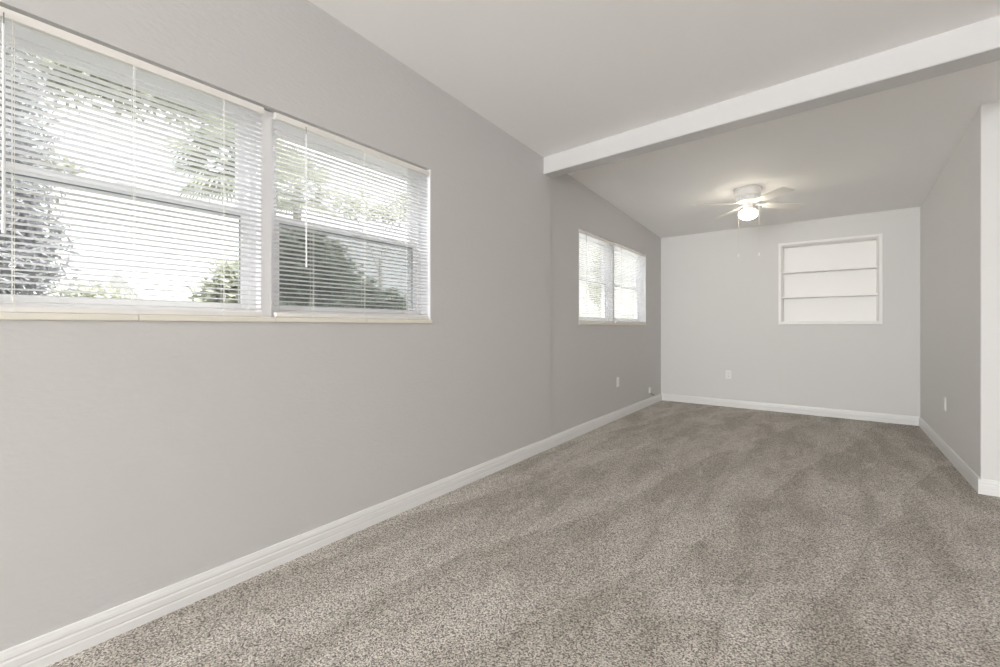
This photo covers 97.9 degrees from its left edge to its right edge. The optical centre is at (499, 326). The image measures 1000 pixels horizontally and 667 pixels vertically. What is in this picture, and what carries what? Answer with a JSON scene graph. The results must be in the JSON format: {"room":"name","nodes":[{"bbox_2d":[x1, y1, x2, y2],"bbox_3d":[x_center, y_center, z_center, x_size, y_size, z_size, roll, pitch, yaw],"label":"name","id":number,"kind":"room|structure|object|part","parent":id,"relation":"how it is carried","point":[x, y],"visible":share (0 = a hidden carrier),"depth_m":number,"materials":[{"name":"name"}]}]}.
{"room":"empty living room","nodes":[
{"label":"empty living room","id":0,"kind":"room"},
{"bbox_2d":[0,0,660,650],"bbox_3d":[-1.496,-0.525,1.562,0.200,3.450,13.070,0,0,37],"label":"wall","id":1,"kind":"structure","parent":0,"point":[138,459],"depth_m":2.05,"materials":[{"name":"grey paint"}]},
{"bbox_2d":[0,18,255,316],"bbox_3d":[-1.439,-0.522,1.667,0.087,0.958,0.923,0,0,37],"label":"window","id":2,"kind":"structure","parent":1,"relation":"in","point":[2,298],"depth_m":1.73,"materials":[{"name":"white plastic"}]},
{"bbox_3d":[-1.451,-0.738,1.676,0.028,0.475,0.871,0,0,37],"label":"sash","id":3,"kind":"part","parent":2,"relation":"part of","materials":[{"name":"glass"}]},
{"bbox_3d":[-1.424,-0.303,1.656,0.028,0.467,0.871,0,0,37],"label":"sash","id":4,"kind":"part","parent":2,"relation":"part of","materials":[{"name":"white plastic"}]},
{"bbox_2d":[0,6,263,316],"bbox_3d":[-1.349,-0.517,1.601,0.040,0.943,0.923,0,0,37],"label":"window blind","id":5,"kind":"object","parent":2,"relation":"attached to","point":[11,16],"visible":1,"depth_m":1.57,"materials":[{"name":"white plastic"}]},
{"bbox_3d":[-1.533,-0.513,1.370,0.028,0.901,0.005,0,0,37],"label":"ladder cord","id":6,"kind":"part","parent":5,"relation":"part of","materials":[{"name":"white fabric"}]},
{"bbox_3d":[-1.354,-0.056,1.605,0.025,0.021,0.915,0,0,37],"label":"rail","id":7,"kind":"part","parent":5,"relation":"part of","materials":[{"name":"white plastic"}]},
{"bbox_3d":[-1.353,-0.513,1.607,0.028,0.901,0.005,0,0,37],"label":"ladder cord","id":8,"kind":"part","parent":5,"relation":"part of","materials":[{"name":"white fabric"}]},
{"bbox_3d":[-1.173,-0.513,1.843,0.028,0.901,0.005,0,0,37],"label":"ladder cord","id":9,"kind":"part","parent":5,"relation":"part of","materials":[{"name":"white fabric"}]},
{"bbox_2d":[0,313,431,322],"bbox_3d":[-1.108,-0.032,2.054,0.200,0.021,1.971,0,0,37],"label":"trim","id":10,"kind":"structure","parent":1,"relation":"attached to","point":[3,316],"depth_m":1.70,"materials":[{"name":"white"}]},
{"bbox_2d":[256,110,271,316],"bbox_3d":[-1.126,-0.518,2.042,0.135,0.950,0.052,0,0,37],"label":"trim","id":11,"kind":"structure","parent":1,"relation":"attached to","point":[266,253],"depth_m":2.00,"materials":[{"name":"white plastic"}]},
{"bbox_2d":[0,393,661,666],"bbox_3d":[-1.414,1.050,1.499,0.022,0.100,12.670,0,0,37],"label":"baseboard","id":12,"kind":"structure","parent":1,"relation":"attached to","point":[47,649],"depth_m":1.88,"materials":[{"name":"white paint"}]},
{"bbox_2d":[272,119,420,319],"bbox_3d":[-0.836,-0.522,2.459,0.087,0.958,0.965,0,0,37],"label":"window","id":13,"kind":"structure","parent":1,"relation":"in","point":[273,121],"depth_m":2.39,"materials":[{"name":"white plastic"}]},
{"bbox_3d":[-0.847,-0.738,2.468,0.028,0.475,0.913,0,0,37],"label":"sash","id":14,"kind":"part","parent":13,"relation":"part of","materials":[{"name":"white plastic"}]},
{"bbox_3d":[-0.820,-0.303,2.448,0.028,0.467,0.913,0,0,37],"label":"sash","id":15,"kind":"part","parent":13,"relation":"part of","materials":[{"name":"glass"}]},
{"bbox_2d":[272,112,428,319],"bbox_3d":[-0.748,-0.517,2.390,0.040,0.943,0.964,0,0,37],"label":"window blind","id":16,"kind":"object","parent":13,"relation":"attached to","point":[364,151],"visible":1,"depth_m":2.31,"materials":[{"name":"white plastic"}]},
{"bbox_3d":[-0.753,-0.056,2.393,0.025,0.021,0.956,0,0,37],"label":"rail","id":17,"kind":"part","parent":16,"relation":"part of","materials":[{"name":"white plastic"}]},
{"bbox_3d":[-0.752,-0.513,2.395,0.028,0.901,0.005,0,0,37],"label":"ladder cord","id":18,"kind":"part","parent":16,"relation":"part of","materials":[{"name":"white fabric"}]},
{"bbox_3d":[-0.572,-0.513,2.631,0.028,0.901,0.005,0,0,37],"label":"ladder cord","id":19,"kind":"part","parent":16,"relation":"part of","materials":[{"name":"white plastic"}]},
{"bbox_2d":[421,169,430,319],"bbox_3d":[-1.101,-0.521,2.049,0.166,0.960,1.964,0,0,37],"label":"trim","id":20,"kind":"structure","parent":1,"relation":"attached to","point":[427,308],"depth_m":2.78,"materials":[{"name":"white paint"}]},
{"bbox_2d":[579,233,608,322],"bbox_3d":[0.991,-0.522,4.856,0.087,0.958,0.902,0,0,37],"label":"window","id":21,"kind":"structure","parent":1,"relation":"in","point":[602,317],"depth_m":5.16,"materials":[{"name":"white plastic"}]},
{"bbox_3d":[0.980,-0.738,4.865,0.028,0.475,0.850,0,0,37],"label":"sash","id":22,"kind":"part","parent":21,"relation":"part of","materials":[{"name":"glass"}]},
{"bbox_3d":[1.007,-0.303,4.844,0.028,0.467,0.850,0,0,37],"label":"sash","id":23,"kind":"part","parent":21,"relation":"part of","materials":[{"name":"glass"}]},
{"bbox_2d":[579,230,614,322],"bbox_3d":[1.074,-0.517,4.795,0.040,0.943,0.902,0,0,37],"label":"window blind","id":24,"kind":"object","parent":21,"relation":"attached to","point":[582,233],"visible":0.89,"depth_m":4.76,"materials":[{"name":"white plastic"}]},
{"bbox_3d":[1.069,-0.056,4.799,0.025,0.021,0.894,0,0,37],"label":"rail","id":25,"kind":"part","parent":24,"relation":"part of","materials":[{"name":"white plastic"}]},
{"bbox_2d":[609,246,613,320],"bbox_3d":[1.298,-0.518,5.222,0.135,0.950,0.052,0,0,37],"label":"trim","id":26,"kind":"structure","parent":1,"relation":"attached to","point":[611,290],"depth_m":5.18,"materials":[{"name":"white paint"}]},
{"bbox_2d":[578,322,646,324],"bbox_3d":[1.339,-0.032,5.271,0.191,0.021,2.015,0,0,37],"label":"trim","id":27,"kind":"structure","parent":1,"relation":"attached to","point":[579,323],"depth_m":5.03,"materials":[{"name":"white wood"}]},
{"bbox_2d":[614,246,640,321],"bbox_3d":[1.608,-0.522,5.666,0.087,0.958,1.030,0,0,37],"label":"window","id":28,"kind":"structure","parent":1,"relation":"in","point":[637,318],"depth_m":6.03,"materials":[{"name":"white plastic"}]},
{"bbox_3d":[1.597,-0.738,5.674,0.028,0.475,0.978,0,0,37],"label":"sash","id":29,"kind":"part","parent":28,"relation":"part of","materials":[{"name":"glass"}]},
{"bbox_3d":[1.624,-0.303,5.654,0.028,0.467,0.978,0,0,37],"label":"sash","id":30,"kind":"part","parent":28,"relation":"part of","materials":[{"name":"glass"}]},
{"bbox_2d":[614,244,645,322],"bbox_3d":[1.689,-0.517,5.601,0.040,0.943,1.029,0,0,37],"label":"window blind","id":31,"kind":"object","parent":28,"relation":"attached to","point":[617,246],"visible":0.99,"depth_m":5.54,"materials":[{"name":"white plastic"}]},
{"bbox_3d":[1.684,-0.056,5.605,0.025,0.021,1.021,0,0,37],"label":"rail","id":32,"kind":"part","parent":31,"relation":"part of","materials":[{"name":"white plastic"}]},
{"bbox_2d":[641,254,645,323],"bbox_3d":[1.345,-0.521,5.266,0.157,0.960,2.008,0,0,37],"label":"trim","id":33,"kind":"structure","parent":1,"relation":"attached to","point":[644,261],"depth_m":6.02,"materials":[{"name":"white paint"}]},
{"bbox_2d":[46,400,999,666],"bbox_3d":[0.791,1.175,-0.087,5.836,0.150,13.220,0,0,37],"label":"floor","id":34,"kind":"structure","parent":0,"point":[663,533],"depth_m":1.98,"materials":[{"name":"grey carpet"}]},
{"bbox_2d":[308,0,999,237],"bbox_3d":[0.715,-1.813,-0.187,5.636,0.973,12.970,0,0,37],"label":"ceiling","id":35,"kind":"structure","parent":0,"point":[556,76],"depth_m":2.73,"materials":[{"name":"white paint"}]},
{"bbox_2d":[692,185,804,256],"bbox_3d":[2.558,-1.071,4.488,0.890,0.703,0.890,0,0,40],"label":"ceiling fan","id":36,"kind":"object","parent":35,"relation":"hanging from","point":[746,196],"visible":1,"depth_m":4.44,"materials":[{"name":"white plastic"}]},
{"bbox_3d":[2.179,-1.251,4.459,0.410,0.037,0.130,0,0,-5],"label":"blade","id":37,"kind":"part","parent":36,"relation":"part of","materials":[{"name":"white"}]},
{"bbox_3d":[2.528,-1.251,4.867,0.130,0.037,0.410,0,0,-5],"label":"blade","id":38,"kind":"part","parent":36,"relation":"part of","materials":[{"name":"white"}]},
{"bbox_3d":[2.505,-1.001,4.528,0.045,0.480,0.002,0,0,37],"label":"pull chain","id":39,"kind":"part","parent":36,"relation":"part of","materials":[{"name":"beige"}]},
{"bbox_3d":[2.558,-1.151,4.488,0.177,0.105,0.177,0,0,37],"label":"glass globe","id":40,"kind":"part","parent":36,"relation":"part of","materials":[{"name":"white glass"}]},
{"bbox_3d":[2.587,-1.251,4.110,0.130,0.037,0.410,0,0,-5],"label":"blade","id":41,"kind":"part","parent":36,"relation":"part of","materials":[{"name":"white"}]},
{"bbox_3d":[2.936,-1.251,4.518,0.410,0.037,0.130,0,0,-5],"label":"blade","id":42,"kind":"part","parent":36,"relation":"part of","materials":[{"name":"white"}]},
{"bbox_2d":[544,15,999,177],"bbox_3d":[2.504,-1.478,2.165,5.504,0.245,0.196,0,0,41],"label":"ceiling beam","id":43,"kind":"structure","parent":35,"relation":"attached to","point":[978,43],"depth_m":2.62,"materials":[{"name":"white paint"}]},
{"bbox_2d":[661,207,919,416],"bbox_3d":[3.596,-0.525,5.803,3.175,3.450,0.250,0,0,37],"label":"wall","id":44,"kind":"structure","parent":0,"point":[719,307],"depth_m":5.67,"materials":[{"name":"white paint"}]},
{"bbox_2d":[726,370,730,378],"bbox_3d":[3.141,0.658,5.988,0.072,0.118,0.009,0,0,37],"label":"wall outlet","id":45,"kind":"object","parent":44,"relation":"attached to","point":[728,372],"visible":1,"depth_m":5.98,"materials":[{"name":"white plastic"}]},
{"bbox_2d":[662,393,918,425],"bbox_3d":[3.542,1.050,5.679,2.811,0.100,0.014,0,0,37],"label":"baseboard","id":46,"kind":"structure","parent":44,"relation":"attached to","point":[837,413],"depth_m":5.49,"materials":[{"name":"white paint"}]},
{"bbox_2d":[778,234,882,323],"bbox_3d":[4.059,-0.551,5.396,1.014,1.043,0.202,0,0,37],"label":"wall shelf","id":47,"kind":"object","parent":44,"relation":"attached to","point":[825,282],"visible":1,"depth_m":5.42,"materials":[{"name":"white paint"}]},
{"bbox_2d":[920,101,999,480],"bbox_3d":[3.976,-0.525,3.807,0.150,3.450,2.466,0,0,37],"label":"wall","id":48,"kind":"structure","parent":0,"point":[960,213],"depth_m":3.19,"materials":[{"name":"white paint"}]},
{"bbox_2d":[919,417,980,492],"bbox_3d":[3.907,1.050,3.851,0.014,0.100,2.478,0,0,37],"label":"baseboard","id":49,"kind":"structure","parent":48,"relation":"attached to","point":[958,463],"depth_m":3.46,"materials":[{"name":"white paint"}]},
{"bbox_3d":[4.396,-0.525,2.031,2.670,3.450,0.150,0,0,37],"label":"wall","id":50,"kind":"structure","parent":0,"visible":0},
{"bbox_2d":[978,478,999,496],"bbox_3d":[4.202,1.050,2.076,2.633,0.100,0.014,0,0,37],"label":"baseboard","id":51,"kind":"structure","parent":50,"relation":"attached to","point":[988,487],"depth_m":2.84,"materials":[{"name":"white paint"}]},
{"label":"outside","id":52,"kind":"structure","parent":0,"visible":0},
{"bbox_3d":[-18.694,1.550,26.823,57.744,0.300,100.000,0,0,37],"label":"lawn","id":53,"kind":"structure","parent":52,"visible":0},
{"bbox_2d":[0,44,84,296],"bbox_3d":[-3.374,-0.775,2.819,0.971,4.453,1.038,0,0,37],"label":"tree","id":54,"kind":"object","parent":53,"relation":"on","point":[5,245],"visible":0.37,"depth_m":2.89,"materials":[{"name":"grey plant"}]},
{"bbox_2d":[47,278,132,298],"bbox_3d":[-11.102,0.067,11.895,1.926,2.779,2.073,0,0,37],"label":"bush","id":55,"kind":"object","parent":53,"relation":"on","point":[107,290],"visible":0.19,"depth_m":11.62,"materials":[{"name":"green plant"}]},
{"bbox_2d":[17,51,207,174],"bbox_3d":[-5.984,-1.575,6.955,1.903,6.053,4.300,0,0,37],"label":"shade tree","id":56,"kind":"object","parent":53,"relation":"on","point":[43,59],"visible":0.14,"depth_m":6.66,"materials":[{"name":"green plant"}]},
{"bbox_2d":[104,271,200,300],"bbox_3d":[-19.331,-0.775,24.126,8.900,4.450,2.977,0,0,37],"label":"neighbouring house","id":57,"kind":"structure","parent":53,"relation":"on","point":[116,273],"depth_m":22.43,"materials":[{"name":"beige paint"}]},
{"bbox_2d":[185,252,238,302],"bbox_3d":[-2.216,0.411,3.656,0.652,2.083,0.592,0,0,-21],"label":"shrub","id":58,"kind":"object","parent":53,"relation":"on","point":[226,262],"visible":0.33,"depth_m":3.50,"materials":[{"name":"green plant"}]},
{"bbox_2d":[153,113,305,211],"bbox_3d":[-3.605,-0.798,5.871,1.873,4.505,1.748,0,0,1],"label":"palm tree","id":59,"kind":"object","parent":53,"relation":"on","point":[176,146],"visible":0.18,"depth_m":5.61,"materials":[{"name":"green plant"}]},
{"bbox_2d":[276,144,340,221],"bbox_3d":[-4.584,-1.295,9.880,2.048,5.496,1.984,0,0,37],"label":"palm tree","id":60,"kind":"object","parent":53,"relation":"on","point":[296,192],"visible":0.31,"depth_m":9.74,"materials":[{"name":"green plant"}]},
{"bbox_2d":[280,227,365,307],"bbox_3d":[-2.426,0.085,5.406,1.239,2.736,1.538,0,0,32],"label":"bush","id":61,"kind":"object","parent":53,"relation":"on","point":[287,229],"visible":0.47,"depth_m":5.19,"materials":[{"name":"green plant"}]},
{"bbox_2d":[326,188,405,289],"bbox_3d":[-4.495,-2.020,16.357,1.907,6.943,4.744,0,0,41],"label":"shade tree","id":62,"kind":"object","parent":53,"relation":"on","point":[380,282],"visible":0.29,"depth_m":16.03,"materials":[{"name":"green plant"}]},
{"bbox_2d":[343,276,405,309],"bbox_3d":[-2.118,0.257,8.122,1.113,2.394,1.895,0,0,37],"label":"bush","id":63,"kind":"object","parent":53,"relation":"on","point":[371,281],"visible":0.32,"depth_m":7.62,"materials":[{"name":"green plant"}]},
{"bbox_2d":[583,246,618,309],"bbox_3d":[2.876,-0.460,12.364,0.901,3.825,1.468,0,0,37],"label":"bush","id":64,"kind":"object","parent":53,"relation":"on","point":[594,246],"visible":0.15,"depth_m":12.24,"materials":[{"name":"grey plant"}]},
{"bbox_2d":[579,241,631,318],"bbox_3d":[5.002,-1.960,18.192,7.800,6.819,7.900,0,0,37],"label":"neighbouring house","id":65,"kind":"structure","parent":53,"relation":"on","point":[593,309],"depth_m":14.67,"materials":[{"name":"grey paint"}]}
]}

